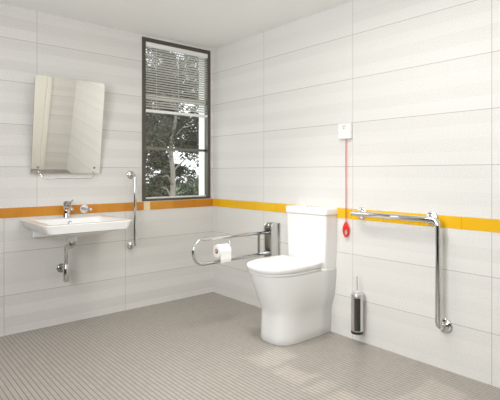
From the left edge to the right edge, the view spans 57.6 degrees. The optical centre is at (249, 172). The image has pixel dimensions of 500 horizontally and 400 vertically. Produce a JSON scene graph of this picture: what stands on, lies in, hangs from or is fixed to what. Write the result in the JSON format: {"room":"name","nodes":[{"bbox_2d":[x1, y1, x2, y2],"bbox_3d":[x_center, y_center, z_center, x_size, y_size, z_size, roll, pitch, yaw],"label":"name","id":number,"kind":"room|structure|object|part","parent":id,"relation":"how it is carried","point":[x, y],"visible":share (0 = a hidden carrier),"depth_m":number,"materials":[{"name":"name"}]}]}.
{"room":"public restroom","nodes":[
{"label":"public restroom","id":0,"kind":"room"},
{"bbox_2d":[0,3,212,336],"bbox_3d":[-1.650,-0.022,3.311,3.590,2.310,0.145,0,0,-41],"label":"wall","id":1,"kind":"structure","parent":0,"point":[106,276],"depth_m":3.53,"materials":[{"name":"tile"}]},
{"bbox_2d":[31,75,104,178],"bbox_3d":[-1.350,-0.322,3.387,0.505,0.733,0.131,0,0,-41],"label":"mirror","id":2,"kind":"object","parent":1,"relation":"attached to","point":[67,113],"visible":1,"depth_m":3.36,"materials":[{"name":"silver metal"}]},
{"bbox_2d":[20,215,131,241],"bbox_3d":[-1.225,0.408,3.212,0.594,0.154,0.560,0,0,-41],"label":"washbasin","id":3,"kind":"object","parent":1,"relation":"attached to","point":[71,228],"visible":1,"depth_m":3.11,"materials":[{"name":"white ceramic"}]},
{"bbox_2d":[57,241,74,281],"bbox_3d":[-1.336,0.639,3.323,0.068,0.317,0.247,0,0,-41],"label":"trap","id":4,"kind":"object","parent":3,"relation":"attached to","point":[64,268],"visible":0.94,"depth_m":3.32,"materials":[{"name":"silver metal"}]},
{"bbox_2d":[63,263,68,281],"bbox_3d":[-1.348,0.731,3.337,0.045,0.135,0.045,0,0,-41],"label":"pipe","id":5,"kind":"object","parent":4,"relation":"on","point":[66,265],"depth_m":3.32,"materials":[{"name":"silver metal"}]},
{"bbox_2d":[63,199,73,217],"bbox_3d":[-1.325,0.260,3.334,0.058,0.143,0.158,0,0,-41],"label":"faucet","id":6,"kind":"object","parent":3,"relation":"on","point":[66,210],"visible":1,"depth_m":3.35,"materials":[{"name":"silver metal"}]},
{"bbox_2d":[80,205,91,212],"bbox_3d":[-1.261,0.279,3.508,0.079,0.066,0.061,0,0,-41],"label":"lever","id":7,"kind":"object","parent":1,"relation":"attached to","point":[84,208],"visible":1,"depth_m":3.51,"materials":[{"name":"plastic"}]},
{"bbox_3d":[-1.282,0.279,3.522,0.066,0.066,0.011,0,0,-41],"label":"round plate","id":8,"kind":"part","parent":7,"relation":"part of","materials":[{"name":"plastic"}]},
{"bbox_2d":[0,199,212,218],"bbox_3d":[-1.602,0.280,3.255,3.300,0.070,0.002,0,0,-41],"label":"tiles","id":9,"kind":"object","parent":1,"relation":"attached to","point":[110,207],"depth_m":3.63,"materials":[{"name":"orange tile"}]},
{"bbox_2d":[127,171,136,248],"bbox_3d":[-0.963,0.307,3.746,0.068,0.652,0.092,0,0,-41],"label":"grab rail","id":10,"kind":"object","parent":1,"relation":"attached to","point":[130,174],"visible":1,"depth_m":3.71,"materials":[{"name":"silver metal"}]},
{"bbox_2d":[142,36,209,200],"bbox_3d":[-0.701,-0.458,4.144,0.709,1.395,0.181,0,0,-41],"label":"window","id":11,"kind":"structure","parent":1,"relation":"in","point":[204,123],"depth_m":4.25,"materials":[{"name":"brown metal"}]},
{"bbox_3d":[-0.669,0.216,4.110,0.645,0.012,0.024,0,0,-41],"label":"sash rail","id":12,"kind":"part","parent":11,"relation":"part of","materials":[{"name":"metal"}]},
{"bbox_2d":[146,42,207,117],"bbox_3d":[-0.649,-0.821,4.087,0.640,0.597,0.029,0,0,-41],"label":"blind","id":13,"kind":"object","parent":11,"relation":"attached to","point":[148,44],"visible":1,"depth_m":4.08,"materials":[{"name":"white"}]},
{"bbox_3d":[-0.650,-0.533,4.088,0.640,0.023,0.026,0,0,-41],"label":"rail","id":14,"kind":"part","parent":13,"relation":"part of","materials":[{"name":"white"}]},
{"bbox_3d":[-0.640,-0.809,4.077,0.002,0.544,0.001,0,0,-26],"label":"ladder cord","id":15,"kind":"part","parent":13,"relation":"part of","materials":[{"name":"white fabric"}]},
{"bbox_2d":[0,0,352,48],"bbox_3d":[-0.331,-1.237,1.778,3.590,0.120,4.190,0,0,-41],"label":"ceiling","id":16,"kind":"structure","parent":0,"point":[211,24],"depth_m":3.38,"materials":[{"name":"paint"}]},
{"bbox_2d":[0,292,499,399],"bbox_3d":[-0.331,1.193,1.778,3.590,0.120,4.190,0,0,-41],"label":"floor","id":17,"kind":"structure","parent":0,"point":[208,346],"depth_m":2.69,"materials":[{"name":"tile"}]},
{"bbox_2d":[247,205,337,345],"bbox_3d":[0.260,0.685,3.156,0.606,0.895,0.398,0,0,-41],"label":"toilet","id":18,"kind":"object","parent":17,"relation":"on","point":[295,292],"visible":1,"depth_m":3.08,"materials":[{"name":"white ceramic"}]},
{"bbox_3d":[0.200,0.657,3.108,0.431,0.015,0.384,0,0,-41],"label":"seat","id":19,"kind":"part","parent":18,"relation":"part of","materials":[{"name":"white plastic"}]},
{"bbox_3d":[0.198,0.627,3.107,0.448,0.043,0.392,0,0,-41],"label":"lid","id":20,"kind":"part","parent":18,"relation":"part of","materials":[{"name":"white plastic"}]},
{"bbox_3d":[0.440,0.270,3.309,0.131,0.049,0.395,0,0,-41],"label":"cistern lid","id":21,"kind":"part","parent":18,"relation":"part of","materials":[{"name":"white ceramic"}]},
{"bbox_2d":[213,0,499,387],"bbox_3d":[1.022,-0.022,2.846,0.145,2.310,4.045,0,0,-41],"label":"wall","id":22,"kind":"structure","parent":0,"point":[417,82],"depth_m":2.92,"materials":[{"name":"tile"}]},
{"bbox_2d":[191,222,279,265],"bbox_3d":[-0.098,0.552,3.419,0.806,0.312,0.116,0,0,-41],"label":"support rail","id":23,"kind":"object","parent":22,"relation":"attached to","point":[271,232],"visible":0.77,"depth_m":3.56,"materials":[{"name":"silver metal"}]},
{"bbox_2d":[213,244,230,262],"bbox_3d":[-0.204,0.583,3.327,0.102,0.124,0.094,0,0,-41],"label":"toilet roll","id":24,"kind":"object","parent":23,"relation":"hanging from","point":[224,250],"visible":1,"depth_m":3.29,"materials":[{"name":"paper"}]},
{"bbox_3d":[0.202,0.553,3.677,0.014,0.310,0.116,0,0,-41],"label":"wall plate","id":25,"kind":"part","parent":23,"relation":"part of","materials":[{"name":"silver metal"}]},
{"bbox_2d":[338,123,352,236],"bbox_3d":[0.657,0.051,3.136,0.030,0.784,0.106,0,0,-41],"label":"pull cord","id":26,"kind":"object","parent":22,"relation":"attached to","point":[345,131],"visible":1,"depth_m":3.13,"materials":[{"name":"white plastic"}]},
{"bbox_3d":[0.659,0.049,3.129,0.005,0.570,0.005,0,0,27],"label":"cord","id":27,"kind":"part","parent":26,"relation":"part of","materials":[{"name":"red fabric"}]},
{"bbox_2d":[213,199,499,232],"bbox_3d":[0.496,0.280,3.345,0.002,0.070,2.598,0,0,-41],"label":"tiles","id":28,"kind":"object","parent":22,"relation":"attached to","point":[455,222],"depth_m":2.85,"materials":[{"name":"yellow tile"}]},
{"bbox_2d":[351,295,363,334],"bbox_3d":[0.716,0.931,3.013,0.102,0.256,0.081,0,0,-41],"label":"toilet brush holder","id":29,"kind":"object","parent":22,"relation":"attached to","point":[357,303],"visible":0.98,"depth_m":2.97,"materials":[{"name":"silver metal"}]},
{"bbox_2d":[351,276,362,295],"bbox_3d":[0.708,0.850,3.006,0.078,0.336,0.078,0,0,-41],"label":"toilet brush","id":30,"kind":"object","parent":29,"relation":"in","point":[356,293],"visible":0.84,"depth_m":3.00,"materials":[{"name":"silver metal"}]},
{"bbox_3d":[0.701,0.926,2.969,0.039,0.214,0.006,0,0,10],"label":"dark panel","id":31,"kind":"part","parent":29,"relation":"part of","materials":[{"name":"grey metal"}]},
{"bbox_2d":[350,207,452,333],"bbox_3d":[0.905,0.575,2.802,0.089,0.694,0.654,0,0,-41],"label":"grab rail","id":32,"kind":"object","parent":22,"relation":"attached to","point":[445,326],"visible":1,"depth_m":2.57,"materials":[{"name":"silver metal"}]},
{"label":"outside","id":33,"kind":"structure","parent":0,"visible":0},
{"bbox_2d":[147,183,198,195],"bbox_3d":[-14.290,1.658,32.026,65.000,0.150,59.835,0,0,-41],"label":"ground","id":34,"kind":"structure","parent":33,"point":[185,183],"depth_m":45.06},
{"bbox_2d":[146,95,176,196],"bbox_3d":[-3.641,-0.351,13.571,3.284,4.386,3.030,0,0,-22],"label":"tree","id":35,"kind":"object","parent":34,"relation":"on","point":[154,184],"visible":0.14,"depth_m":13.85,"materials":[{"name":"green plant"}]},
{"bbox_2d":[146,52,198,195],"bbox_3d":[-1.838,-0.562,10.184,2.259,4.325,1.987,0,0,-41],"label":"tree","id":36,"kind":"object","parent":34,"relation":"on","point":[167,119],"visible":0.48,"depth_m":10.02,"materials":[{"name":"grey plant"}]},
{"bbox_2d":[146,47,198,196],"bbox_3d":[-3.504,-1.810,18.748,6.080,7.509,6.588,0,0,-41],"label":"tree","id":37,"kind":"object","parent":34,"relation":"on","point":[178,171],"visible":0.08,"depth_m":17.80,"materials":[{"name":"green plant"}]},
{"bbox_2d":[159,161,198,196],"bbox_3d":[-1.441,0.750,11.052,1.576,2.281,1.736,0,0,-41],"label":"tree","id":38,"kind":"object","parent":34,"relation":"on","point":[190,192],"visible":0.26,"depth_m":11.00,"materials":[{"name":"green plant"}]},
{"bbox_2d":[177,57,198,188],"bbox_3d":[-0.411,-1.165,14.151,3.398,5.810,3.652,0,0,8],"label":"tree","id":39,"kind":"object","parent":34,"relation":"on","point":[197,164],"visible":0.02,"depth_m":13.80,"materials":[{"name":"green plant"}]}
]}

